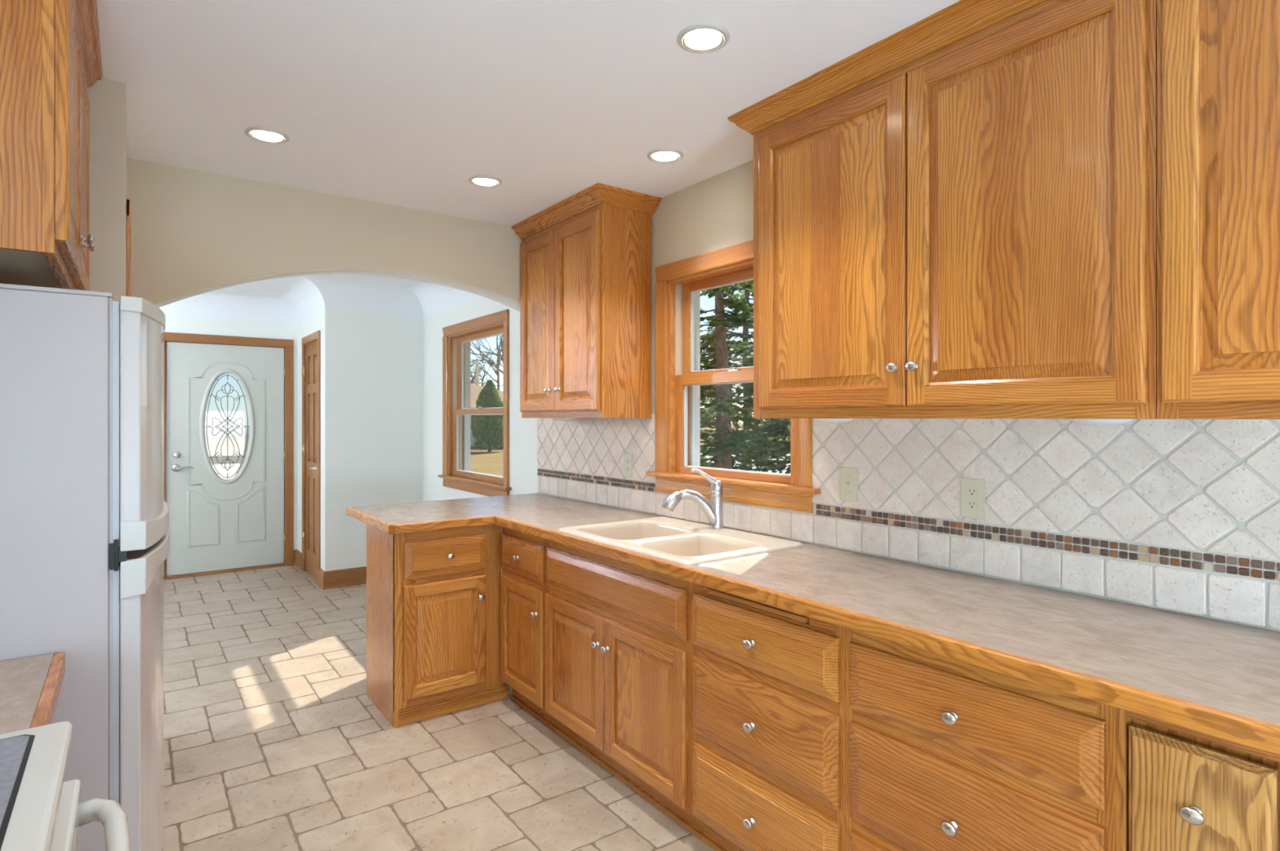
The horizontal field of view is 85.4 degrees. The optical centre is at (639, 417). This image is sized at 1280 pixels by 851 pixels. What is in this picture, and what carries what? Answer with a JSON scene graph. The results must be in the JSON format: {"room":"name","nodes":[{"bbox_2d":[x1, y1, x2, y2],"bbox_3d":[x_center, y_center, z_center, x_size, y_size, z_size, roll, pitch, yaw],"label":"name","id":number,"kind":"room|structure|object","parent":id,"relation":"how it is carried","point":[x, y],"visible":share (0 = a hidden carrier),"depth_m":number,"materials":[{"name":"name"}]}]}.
{"room":"kitchen","nodes":[
{"label":"kitchen","id":0,"kind":"room"},
{"bbox_2d":[87,77,127,305],"bbox_3d":[-2.235,0.215,2.243,0.922,2.550,0.789,0,0,-36],"label":"wall","id":1,"kind":"structure","parent":0,"point":[108,139],"depth_m":2.17,"materials":[{"name":"beige paint"}]},
{"bbox_2d":[126,198,130,296],"bbox_3d":[-1.892,0.347,2.495,0.094,2.086,0.778,0,0,-36],"label":"door","id":2,"kind":"structure","parent":1,"relation":"in","point":[128,201],"depth_m":2.21,"materials":[{"name":"brown wood"}]},
{"bbox_2d":[164,315,297,550],"bbox_3d":[-4.166,0.185,5.973,4.120,2.610,0.160,0,0,-36],"label":"wall","id":3,"kind":"structure","parent":0,"point":[184,325],"depth_m":6.33,"materials":[{"name":"white paint"}]},
{"bbox_2d":[164,332,293,579],"bbox_3d":[-3.731,0.331,6.263,1.066,2.118,0.206,0,0,-36],"label":"door","id":4,"kind":"structure","parent":3,"relation":"in","point":[228,407],"depth_m":6.23,"materials":[{"name":"white wood"}]},
{"bbox_2d":[297,311,321,568],"bbox_3d":[-2.883,0.185,6.167,0.120,2.610,1.045,0,0,-36],"label":"wall","id":5,"kind":"structure","parent":0,"point":[312,325],"depth_m":6.42,"materials":[{"name":"white paint"}]},
{"bbox_2d":[293,549,302,569],"bbox_3d":[-3.165,1.320,6.425,0.030,0.140,0.295,0,0,-36],"label":"baseboard","id":6,"kind":"structure","parent":5,"relation":"attached to","point":[297,554],"depth_m":6.45,"materials":[{"name":"brown wood"}]},
{"bbox_2d":[302,330,320,583],"bbox_3d":[-2.832,0.335,6.046,0.160,2.110,0.700,0,0,-36],"label":"door","id":7,"kind":"structure","parent":5,"relation":"in","point":[311,352],"depth_m":6.03,"materials":[{"name":"brown wood"}]},
{"bbox_2d":[159,274,483,324],"bbox_3d":[-3.103,-1.021,4.523,4.120,0.298,3.755,0,0,-36],"label":"ceiling","id":8,"kind":"structure","parent":0,"point":[290,300],"depth_m":5.87,"materials":[{"name":"white paint"}]},
{"bbox_2d":[127,158,521,311],"bbox_3d":[-2.565,0.190,2.590,5.200,2.600,0.160,0,0,-36],"label":"wall","id":9,"kind":"structure","parent":0,"point":[193,233],"depth_m":3.17,"materials":[{"name":"beige paint"}]},
{"bbox_2d":[321,309,422,571],"bbox_3d":[-2.264,0.185,5.899,0.800,2.610,0.120,0,0,-36],"label":"wall","id":10,"kind":"structure","parent":0,"point":[372,364],"depth_m":5.80,"materials":[{"name":"white paint"}]},
{"bbox_2d":[317,566,366,590],"bbox_3d":[-2.280,1.320,5.901,0.822,0.140,0.187,0,0,-36],"label":"baseboard","id":11,"kind":"structure","parent":10,"relation":"attached to","point":[352,576],"depth_m":5.68,"materials":[{"name":"brown wood"}]},
{"bbox_2d":[164,564,715,850],"bbox_3d":[-1.150,1.450,1.761,3.904,0.120,10.204,0,0,-36],"label":"floor","id":12,"kind":"structure","parent":0,"point":[274,740],"depth_m":2.84,"materials":[{"name":"tile"}]},
{"bbox_2d":[0,721,130,850],"bbox_3d":[-0.902,0.860,0.594,0.750,1.060,0.760,0,0,-36],"label":"range","id":13,"kind":"object","parent":12,"relation":"on","point":[40,811],"visible":1,"depth_m":0.94,"materials":[{"name":"white metal"}]},
{"bbox_2d":[0,721,71,850],"bbox_3d":[-0.925,0.484,0.576,0.662,0.036,0.760,0,0,-36],"label":"cooktop","id":14,"kind":"object","parent":13,"relation":"in","point":[33,761],"depth_m":0.89,"materials":[{"name":"white glass"}]},
{"bbox_2d":[0,283,168,850],"bbox_3d":[-1.576,0.564,1.590,0.813,1.652,0.778,0,0,-36],"label":"refrigerator","id":15,"kind":"object","parent":12,"relation":"on","point":[84,510],"visible":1,"depth_m":1.44,"materials":[{"name":"white metal"}]},
{"bbox_2d":[366,524,509,728],"bbox_3d":[-0.989,0.954,3.421,0.562,0.873,0.514,0,0,-36],"label":"base cabinet","id":16,"kind":"object","parent":12,"relation":"on","point":[433,597],"visible":0.89,"depth_m":3.23,"materials":[{"name":"brown wood"}]},
{"bbox_2d":[500,526,557,732],"bbox_3d":[-0.331,0.954,3.371,0.634,0.873,0.452,0,0,-36],"label":"base cabinet","id":17,"kind":"object","parent":12,"relation":"on","point":[523,587],"visible":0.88,"depth_m":3.18,"materials":[{"name":"brown wood"}]},
{"bbox_2d":[545,540,703,840],"bbox_3d":[0.092,0.954,2.798,0.629,0.873,0.972,0,0,-36],"label":"base cabinet","id":18,"kind":"object","parent":12,"relation":"on","point":[618,634],"visible":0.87,"depth_m":2.54,"materials":[{"name":"brown wood"}]},
{"bbox_2d":[346,493,1279,756],"bbox_3d":[0.226,0.496,2.199,1.136,0.040,4.478,0,0,-36],"label":"countertop","id":19,"kind":"structure","parent":18,"relation":"on","point":[1212,677],"depth_m":1.63,"materials":[{"name":"beige laminate"}]},
{"bbox_2d":[558,516,803,564],"bbox_3d":[0.130,0.562,2.731,0.577,0.199,0.850,0,0,-36],"label":"sink","id":20,"kind":"object","parent":19,"relation":"in","point":[677,541],"visible":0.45,"depth_m":2.71,"materials":[{"name":"beige ceramic"}]},
{"bbox_2d":[661,468,724,528],"bbox_3d":[0.220,0.338,2.874,0.273,0.252,0.064,0,0,-15],"label":"faucet","id":21,"kind":"object","parent":19,"relation":"on","point":[713,512],"visible":1,"depth_m":2.87,"materials":[{"name":"grey metal"}]},
{"bbox_2d":[691,582,845,850],"bbox_3d":[0.556,0.954,2.161,0.634,0.873,0.603,0,0,-36],"label":"base cabinet","id":22,"kind":"object","parent":12,"relation":"on","point":[768,682],"visible":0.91,"depth_m":1.96,"materials":[{"name":"brown wood"}]},
{"bbox_2d":[845,628,1115,850],"bbox_3d":[0.912,0.954,1.677,0.634,0.873,0.600,0,0,-36],"label":"base cabinet","id":23,"kind":"object","parent":12,"relation":"on","point":[943,753],"visible":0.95,"depth_m":1.49,"materials":[{"name":"brown wood"}]},
{"bbox_2d":[1115,707,1279,850],"bbox_3d":[1.164,0.954,1.334,0.634,0.873,0.250,0,0,-36],"label":"base cabinet","id":24,"kind":"object","parent":12,"relation":"on","point":[1178,788],"visible":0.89,"depth_m":1.17,"materials":[{"name":"brown wood"}]},
{"bbox_3d":[-1.297,0.954,1.051,0.653,0.873,0.422,0,0,-36],"label":"base cabinet","id":25,"kind":"object","parent":12,"relation":"on","visible":0},
{"bbox_2d":[0,652,65,734],"bbox_3d":[-1.302,0.496,1.048,0.643,0.040,0.426,0,0,-36],"label":"countertop","id":26,"kind":"structure","parent":25,"relation":"on","point":[30,687],"depth_m":1.21,"materials":[{"name":"beige laminate"}]},
{"bbox_2d":[96,0,960,226],"bbox_3d":[-0.107,-1.120,0.296,3.950,0.120,6.605,0,0,-36],"label":"ceiling","id":27,"kind":"structure","parent":0,"point":[398,103],"depth_m":2.22,"materials":[{"name":"white paint"}]},
{"bbox_2d":[244,126,288,143],"bbox_3d":[-1.399,-1.056,2.601,0.148,0.008,0.148,0,0,-36],"label":"recessed light","id":28,"kind":"object","parent":27,"relation":"in","point":[265,135],"visible":1,"depth_m":2.59,"materials":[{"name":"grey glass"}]},
{"bbox_2d":[468,175,502,187],"bbox_3d":[-0.694,-1.056,3.108,0.148,0.008,0.148,0,0,-36],"label":"recessed light","id":29,"kind":"object","parent":27,"relation":"in","point":[487,181],"visible":1,"depth_m":3.09,"materials":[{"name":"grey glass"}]},
{"bbox_2d":[647,148,683,163],"bbox_3d":[0.102,-1.056,2.804,0.148,0.008,0.148,0,0,-36],"label":"recessed light","id":30,"kind":"object","parent":27,"relation":"in","point":[660,155],"visible":1,"depth_m":2.79,"materials":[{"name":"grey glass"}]},
{"bbox_2d":[676,22,729,53],"bbox_3d":[0.176,-1.056,1.937,0.148,0.008,0.148,0,0,-36],"label":"recessed light","id":31,"kind":"object","parent":27,"relation":"in","point":[703,37],"visible":1,"depth_m":1.93,"materials":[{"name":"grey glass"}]},
{"bbox_2d":[422,160,1279,631],"bbox_3d":[0.427,0.185,3.042,0.182,2.610,10.400,0,0,-36],"label":"wall","id":32,"kind":"structure","parent":0,"point":[1180,516],"depth_m":2.05,"materials":[{"name":"tile"}]},
{"bbox_2d":[437,309,511,497],"bbox_3d":[-1.184,-0.083,5.221,0.230,1.294,1.270,0,0,-36],"label":"window","id":33,"kind":"structure","parent":32,"relation":"in","point":[457,411],"depth_m":5.57,"materials":[{"name":"brown wood"}]},
{"bbox_2d":[511,182,661,417],"bbox_3d":[-0.305,-0.528,3.595,0.366,1.064,0.886,0,0,-36],"label":"upper cabinet","id":34,"kind":"object","parent":32,"relation":"attached to","point":[585,258],"visible":1,"depth_m":3.35,"materials":[{"name":"brown wood"}]},
{"bbox_2d":[553,417,577,421],"bbox_3d":[-0.405,0.002,3.771,0.148,0.038,0.148,0,0,-36],"label":"puck light","id":35,"kind":"object","parent":34,"relation":"attached to","point":[557,419],"visible":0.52,"depth_m":3.72,"materials":[{"name":"white"}]},
{"bbox_2d":[623,453,632,477],"bbox_3d":[-0.063,0.247,3.548,0.006,0.119,0.074,0,0,-36],"label":"outlet","id":36,"kind":"object","parent":32,"relation":"attached to","point":[628,458],"visible":1,"depth_m":3.54,"materials":[{"name":"beige plastic"}]},
{"bbox_2d":[645,240,820,513],"bbox_3d":[0.426,-0.182,3.026,0.230,1.085,1.035,0,0,-36],"label":"window","id":37,"kind":"structure","parent":32,"relation":"in","point":[678,375],"depth_m":3.26,"materials":[{"name":"brown wood"}]},
{"bbox_2d":[840,466,857,502],"bbox_3d":[0.735,0.238,2.452,0.016,0.119,0.074,0,0,-36],"label":"light switch","id":38,"kind":"object","parent":32,"relation":"attached to","point":[848,476],"visible":1,"depth_m":2.45,"materials":[{"name":"beige plastic"}]},
{"bbox_2d":[727,0,1157,419],"bbox_3d":[0.826,-0.528,2.053,0.366,1.064,1.251,0,0,-36],"label":"upper cabinet","id":39,"kind":"object","parent":32,"relation":"attached to","point":[955,214],"visible":0.98,"depth_m":1.79,"materials":[{"name":"brown wood"}]},
{"bbox_2d":[814,418,853,423],"bbox_3d":[0.656,0.002,2.342,0.148,0.038,0.148,0,0,-36],"label":"puck light","id":40,"kind":"object","parent":39,"relation":"attached to","point":[824,420],"visible":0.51,"depth_m":2.30,"materials":[{"name":"white"}]},
{"bbox_2d":[1069,418,1133,426],"bbox_3d":[1.129,0.002,1.697,0.148,0.038,0.148,0,0,-36],"label":"puck light","id":41,"kind":"object","parent":39,"relation":"attached to","point":[1099,422],"visible":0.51,"depth_m":1.66,"materials":[{"name":"white plastic"}]},
{"bbox_2d":[960,478,984,519],"bbox_3d":[1.004,0.245,2.094,0.006,0.119,0.074,0,0,-36],"label":"outlet","id":42,"kind":"object","parent":32,"relation":"attached to","point":[972,491],"visible":1,"depth_m":2.09,"materials":[{"name":"beige plastic"}]},
{"bbox_2d":[966,487,977,496],"bbox_3d":[1.003,0.226,2.093,0.002,0.026,0.033,0,0,-36],"label":"receptacle","id":43,"kind":"object","parent":42,"relation":"attached to","point":[971,491],"depth_m":2.09,"materials":[{"name":"beige plastic"}]},
{"bbox_2d":[966,500,977,509],"bbox_3d":[1.003,0.265,2.093,0.002,0.026,0.033,0,0,-36],"label":"receptacle","id":44,"kind":"object","parent":42,"relation":"attached to","point":[971,504],"depth_m":2.09,"materials":[{"name":"beige plastic"}]},
{"bbox_2d":[1156,0,1279,419],"bbox_3d":[1.530,-0.528,1.085,0.354,1.064,1.140,0,0,-36],"label":"upper cabinet","id":45,"kind":"object","parent":32,"relation":"attached to","point":[1218,61],"visible":1,"depth_m":1.38,"materials":[{"name":"brown wood"}]},
{"bbox_3d":[-0.604,0.215,-0.607,0.180,2.550,5.736,0,0,-36],"label":"wall","id":46,"kind":"structure","parent":0,"visible":0},
{"bbox_2d":[0,0,102,290],"bbox_3d":[-1.680,-0.696,1.590,0.684,0.728,0.888,0,0,-36],"label":"upper cabinet","id":47,"kind":"object","parent":46,"relation":"attached to","point":[51,53],"visible":0.85,"depth_m":1.40,"materials":[{"name":"brown wood"}]},
{"label":"outside","id":48,"kind":"structure","parent":0,"visible":0},
{"bbox_2d":[700,453,790,473],"bbox_3d":[6.997,1.975,30.352,21.240,0.001,21.176,0,0,-36],"label":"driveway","id":49,"kind":"structure","parent":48,"point":[707,456],"depth_m":29.83,"materials":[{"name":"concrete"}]},
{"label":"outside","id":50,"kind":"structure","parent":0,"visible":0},
{"bbox_2d":[165,423,790,574],"bbox_3d":[12.399,1.990,71.112,220.000,0.001,220.000,0,0,-36],"label":"lawn","id":51,"kind":"structure","parent":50,"point":[482,461],"depth_m":32.35,"materials":[{"name":"yellow plant"}]},
{"bbox_2d":[470,355,489,384],"bbox_3d":[-20.468,-2.865,79.644,7.498,9.898,7.794,0,0,-36],"label":"bare tree","id":52,"kind":"object","parent":51,"relation":"on","point":[473,376],"visible":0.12,"depth_m":80.28,"materials":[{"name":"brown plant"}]},
{"bbox_2d":[470,351,500,389],"bbox_3d":[-17.834,-2.285,66.584,6.107,8.608,10.858,0,0,-41],"label":"bare tree","id":53,"kind":"object","parent":51,"relation":"on","point":[482,379],"visible":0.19,"depth_m":65.04,"materials":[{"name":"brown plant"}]},
{"bbox_2d":[470,379,502,452],"bbox_3d":[-8.580,-0.088,39.547,2.269,4.157,2.270,0,0,-36],"label":"arborvitae","id":54,"kind":"object","parent":51,"relation":"on","point":[488,428],"visible":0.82,"depth_m":39.00,"materials":[{"name":"green plant"}]},
{"bbox_2d":[470,334,502,390],"bbox_3d":[-12.649,-3.449,54.962,7.278,10.918,6.724,0,0,13],"label":"bare tree","id":55,"kind":"object","parent":51,"relation":"on","point":[498,354],"visible":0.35,"depth_m":54.38,"materials":[{"name":"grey plant"}]},
{"bbox_2d":[470,360,502,446],"bbox_3d":[-13.587,-1.035,48.142,16.400,6.050,9.400,0,0,-14],"label":"neighbouring house","id":56,"kind":"structure","parent":51,"relation":"on","point":[475,388],"depth_m":46.22,"materials":[{"name":"beige"}]},
{"bbox_2d":[470,446,502,448],"bbox_3d":[-12.447,1.930,43.582,15.000,0.120,1.400,0,0,-14],"label":"planting bed","id":57,"kind":"object","parent":51,"relation":"on","point":[471,447],"depth_m":43.65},
{"bbox_2d":[700,398,715,456],"bbox_3d":[0.525,-1.607,20.993,3.768,7.607,3.799,0,0,20],"label":"spruce tree","id":58,"kind":"object","parent":51,"relation":"on","point":[708,420],"visible":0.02,"depth_m":21.31,"materials":[{"name":"green plant"}]},
{"bbox_2d":[700,281,790,470],"bbox_3d":[1.295,-0.958,12.289,4.071,6.308,3.510,0,0,-23],"label":"spruce tree","id":59,"kind":"object","parent":51,"relation":"on","point":[722,406],"visible":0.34,"depth_m":12.28,"materials":[{"name":"green plant"}]},
{"bbox_2d":[700,280,790,471],"bbox_3d":[3.509,-2.346,23.826,4.983,9.085,4.474,0,0,-26],"label":"spruce tree","id":60,"kind":"object","parent":51,"relation":"on","point":[745,331],"visible":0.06,"depth_m":23.41,"materials":[{"name":"green plant"}]},
{"bbox_2d":[733,355,790,474],"bbox_3d":[3.759,-1.132,16.215,3.960,6.657,4.396,0,0,-44],"label":"spruce tree","id":61,"kind":"object","parent":51,"relation":"on","point":[756,455],"visible":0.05,"depth_m":15.88,"materials":[{"name":"green plant"}]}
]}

